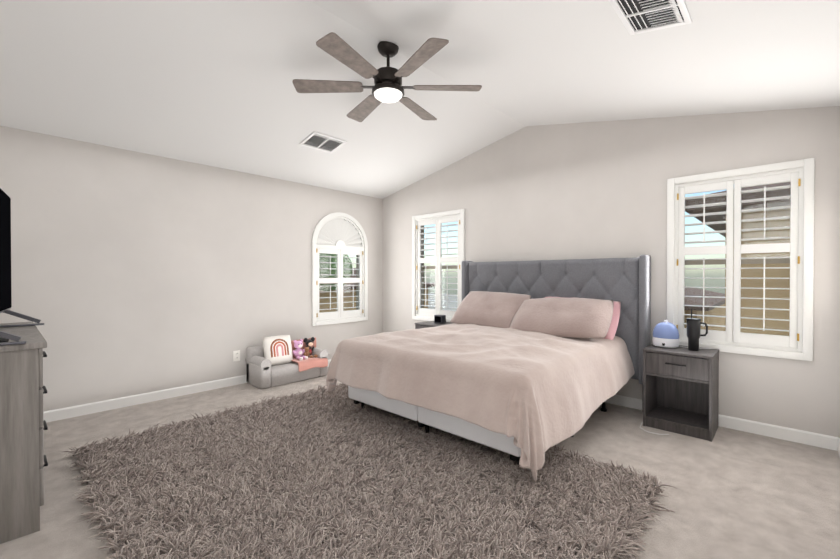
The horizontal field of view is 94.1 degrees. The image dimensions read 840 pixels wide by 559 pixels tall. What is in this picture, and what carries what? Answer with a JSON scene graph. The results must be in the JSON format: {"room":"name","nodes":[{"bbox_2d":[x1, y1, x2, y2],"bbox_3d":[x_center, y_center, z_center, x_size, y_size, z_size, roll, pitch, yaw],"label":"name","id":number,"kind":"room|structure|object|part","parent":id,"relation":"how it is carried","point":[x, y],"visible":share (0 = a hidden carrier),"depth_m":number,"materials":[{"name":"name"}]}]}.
{"room":"bedroom","nodes":[
{"label":"bedroom","id":0,"kind":"room"},
{"bbox_2d":[0,126,382,411],"bbox_3d":[-2.138,-0.019,4.528,0.150,2.440,4.700,0,1,43],"label":"wall","id":1,"kind":"structure","parent":0,"point":[134,273],"depth_m":3.88,"materials":[{"name":"paint"}]},
{"bbox_2d":[43,359,330,422],"bbox_3d":[-2.075,1.154,4.486,0.013,0.095,4.350,0,1,43],"label":"baseboard","id":2,"kind":"structure","parent":1,"relation":"attached to","point":[84,409],"depth_m":3.78,"materials":[{"name":"white wood"}]},
{"bbox_2d":[233,350,239,360],"bbox_3d":[-2.093,0.872,4.466,0.010,0.118,0.075,0,1,43],"label":"electrical outlet","id":3,"kind":"object","parent":1,"relation":"attached to","point":[236,355],"visible":1,"depth_m":4.46,"materials":[{"name":"white plastic"}]},
{"bbox_2d":[312,212,367,325],"bbox_3d":[-1.154,-0.164,5.551,0.172,1.552,0.935,0,1,43],"label":"window","id":4,"kind":"structure","parent":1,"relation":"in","point":[339,234],"depth_m":5.52,"materials":[{"name":"white wood"}]},
{"bbox_2d":[0,367,839,558],"bbox_3d":[-0.302,1.276,2.827,5.170,0.120,4.700,0,1,43],"label":"floor","id":5,"kind":"structure","parent":0,"point":[736,494],"depth_m":2.36,"materials":[{"name":"carpet"}]},
{"bbox_2d":[0,322,47,543],"bbox_3d":[-2.435,0.761,2.171,1.250,0.920,0.491,0,1,43],"label":"dresser","id":6,"kind":"object","parent":5,"relation":"on","point":[23,458],"visible":1,"depth_m":1.86,"materials":[{"name":"grey wood"}]},
{"bbox_2d":[0,337,8,342],"bbox_3d":[-2.079,0.294,1.918,0.170,0.016,0.045,0,1,28],"label":"remote","id":7,"kind":"object","parent":6,"relation":"on","point":[3,339],"visible":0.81,"depth_m":1.89,"materials":[{"name":"black plastic"}]},
{"bbox_2d":[0,188,43,345],"bbox_3d":[-2.292,-0.121,2.093,0.340,0.844,1.350,0,1,-40],"label":"tv","id":8,"kind":"object","parent":6,"relation":"on","point":[5,257],"visible":1,"depth_m":2.43,"materials":[{"name":"black plastic"}]},
{"bbox_2d":[245,335,327,388],"bbox_3d":[-1.571,0.932,4.692,0.426,0.535,0.860,0,1,43],"label":"sofa","id":9,"kind":"object","parent":5,"relation":"on","point":[274,361],"visible":1,"depth_m":4.55,"materials":[{"name":"fabric"}]},
{"bbox_2d":[263,335,292,365],"bbox_3d":[-1.670,0.831,4.605,0.340,0.340,0.100,0,-13,-43],"label":"cushion","id":10,"kind":"object","parent":9,"relation":"on","point":[278,349],"depth_m":4.57,"materials":[{"name":"white fabric"}]},
{"bbox_2d":[291,337,327,371],"bbox_3d":[-1.379,0.911,4.798,0.290,0.344,0.403,0,1,43],"label":"stuffed toys","id":11,"kind":"object","parent":9,"relation":"on","point":[305,356],"depth_m":4.77,"materials":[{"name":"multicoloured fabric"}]},
{"bbox_2d":[415,321,452,328],"bbox_3d":[0.234,0.877,4.989,0.466,0.640,0.420,0,1,43],"label":"nightstand","id":12,"kind":"object","parent":5,"relation":"on","point":[427,324],"visible":0.06,"depth_m":4.96,"materials":[{"name":"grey wood"}]},
{"bbox_2d":[434,314,445,323],"bbox_3d":[0.255,0.504,4.979,0.130,0.105,0.092,0,1,43],"label":"clock","id":13,"kind":"object","parent":12,"relation":"on","point":[439,319],"visible":1,"depth_m":4.94,"materials":[{"name":"grey plastic"}]},
{"bbox_2d":[326,255,650,480],"bbox_3d":[0.606,0.495,3.510,2.123,1.430,2.120,0,1,43],"label":"bed","id":14,"kind":"object","parent":5,"relation":"on","point":[527,364],"visible":1,"depth_m":3.08,"materials":[{"name":"fabric"}]},
{"bbox_3d":[0.595,1.133,3.568,1.616,0.152,1.760,0,1,43],"label":"frame","id":15,"kind":"part","parent":14,"relation":"part of","materials":[{"name":"black metal"}]},
{"bbox_2d":[326,323,634,480],"bbox_3d":[0.536,0.780,3.482,2.078,0.640,1.998,0,1,43],"label":"duvet","id":16,"kind":"object","parent":14,"relation":"on","point":[519,391],"depth_m":2.73,"materials":[{"name":"fabric"}]},
{"bbox_2d":[450,291,530,327],"bbox_3d":[0.748,0.326,4.253,0.865,0.382,0.417,0,1,43],"label":"pillow","id":17,"kind":"object","parent":14,"relation":"on","point":[481,308],"depth_m":4.12,"materials":[{"name":"fabric"}]},
{"bbox_3d":[1.303,0.489,4.182,2.020,1.430,0.185,0,1,43],"label":"headboard","id":18,"kind":"part","parent":14,"relation":"part of","materials":[{"name":"fabric"}]},
{"bbox_2d":[510,298,612,337],"bbox_3d":[1.306,0.354,3.664,0.911,0.361,0.486,0,1,43],"label":"pillow","id":19,"kind":"object","parent":14,"relation":"on","point":[554,317],"depth_m":3.53,"materials":[{"name":"fabric"}]},
{"bbox_2d":[544,296,620,339],"bbox_3d":[1.500,0.372,3.798,0.801,0.388,0.252,0,1,43],"label":"pillow","id":20,"kind":"object","parent":14,"relation":"on","point":[612,304],"depth_m":3.58,"materials":[{"name":"pink fabric"}]},
{"bbox_2d":[643,344,718,441],"bbox_3d":[2.139,0.892,3.213,0.466,0.640,0.420,0,1,43],"label":"nightstand","id":21,"kind":"object","parent":5,"relation":"on","point":[680,390],"visible":0.96,"depth_m":3.18,"materials":[{"name":"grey wood"}]},
{"bbox_2d":[652,320,679,347],"bbox_3d":[2.089,0.458,3.324,0.198,0.225,0.172,0,1,43],"label":"humidifier","id":22,"kind":"object","parent":21,"relation":"on","point":[665,333],"visible":1,"depth_m":3.26,"materials":[{"name":"white"}]},
{"bbox_2d":[686,309,707,350],"bbox_3d":[2.229,0.405,3.145,0.145,0.335,0.098,0,1,43],"label":"tumbler","id":23,"kind":"object","parent":21,"relation":"on","point":[694,334],"visible":1,"depth_m":3.13,"materials":[{"name":"black metal"}]},
{"bbox_2d":[0,0,839,198],"bbox_3d":[-0.302,-1.524,2.803,5.170,0.660,4.700,0,1,43],"label":"ceiling","id":24,"kind":"structure","parent":0,"point":[207,82],"depth_m":2.79,"materials":[{"name":"white paint"}]},
{"bbox_2d":[299,131,346,152],"bbox_3d":[-1.016,-1.435,4.112,0.295,0.068,0.400,0,1,43],"label":"ceiling vent","id":25,"kind":"object","parent":24,"relation":"in","point":[320,141],"visible":0.98,"depth_m":4.10,"materials":[{"name":"white metal"}]},
{"bbox_2d":[292,32,481,121],"bbox_3d":[-0.234,-1.520,2.876,1.345,0.397,1.351,0,1,43],"label":"ceiling fan","id":26,"kind":"object","parent":24,"relation":"hanging from","point":[387,87],"visible":0.96,"depth_m":2.81,"materials":[{"name":"wood"}]},
{"bbox_2d":[608,0,691,34],"bbox_3d":[1.179,-1.372,1.997,0.295,0.068,0.400,0,1,43],"label":"ceiling vent","id":27,"kind":"object","parent":24,"relation":"in","point":[643,16],"visible":0.96,"depth_m":2.02,"materials":[{"name":"white metal"}]},
{"bbox_2d":[383,106,839,437],"bbox_3d":[1.249,-0.263,4.477,5.170,2.930,0.150,0,1,43],"label":"wall","id":28,"kind":"structure","parent":0,"point":[591,190],"depth_m":3.66,"materials":[{"name":"paint"}]},
{"bbox_2d":[412,209,464,321],"bbox_3d":[0.274,-0.166,5.360,0.920,1.480,0.172,0,1,43],"label":"window","id":29,"kind":"structure","parent":28,"relation":"in","point":[420,311],"depth_m":5.35,"materials":[{"name":"white wood"}]},
{"bbox_2d":[606,394,835,449],"bbox_3d":[1.193,1.155,4.429,4.870,0.095,0.013,0,1,43],"label":"baseboard","id":30,"kind":"structure","parent":28,"relation":"attached to","point":[798,436],"depth_m":3.03,"materials":[{"name":"white wood"}]},
{"bbox_2d":[666,158,814,360],"bbox_3d":[2.577,-0.147,3.211,0.920,1.480,0.172,0,1,43],"label":"window","id":31,"kind":"structure","parent":28,"relation":"in","point":[798,340],"depth_m":3.14,"materials":[{"name":"white wood"}]},
{"bbox_2d":[835,437,839,457],"bbox_3d":[1.476,1.182,1.173,0.013,0.095,4.350,0,1,43],"label":"baseboard","id":32,"kind":"structure","parent":28,"relation":"attached to","point":[837,444],"depth_m":2.77,"materials":[{"name":"white wood"}]},
{"label":"outside","id":33,"kind":"structure","parent":0,"visible":0},
{"bbox_2d":[428,293,457,310],"bbox_3d":[-0.302,4.216,2.852,140.000,0.200,140.000,0,1,43],"label":"yard","id":34,"kind":"structure","parent":33,"point":[431,297],"depth_m":63.91,"materials":[{"name":"white"}]},
{"bbox_2d":[319,253,351,290],"bbox_3d":[-3.926,0.915,14.621,2.459,6.199,3.172,0,1,43],"label":"tree","id":35,"kind":"object","parent":34,"relation":"on","point":[345,260],"depth_m":14.38,"materials":[{"name":"green plant"}]},
{"bbox_2d":[319,268,434,312],"bbox_3d":[-6.684,1.369,25.945,10.900,5.100,11.400,0,1,43],"label":"house","id":36,"kind":"structure","parent":34,"relation":"on","point":[347,293],"depth_m":21.29,"materials":[{"name":"brown"}]},
{"bbox_2d":[684,286,724,330],"bbox_3d":[11.429,1.683,24.298,11.900,4.500,11.900,0,1,43],"label":"house","id":37,"kind":"structure","parent":34,"relation":"on","point":[695,301],"depth_m":19.16,"materials":[{"name":"brown"}]},
{"bbox_2d":[685,182,790,335],"bbox_3d":[11.515,0.689,6.020,10.850,6.800,10.500,0,1,43],"label":"house","id":38,"kind":"structure","parent":34,"relation":"on","point":[780,304],"depth_m":5.58,"materials":[{"name":"brown"}]}
]}

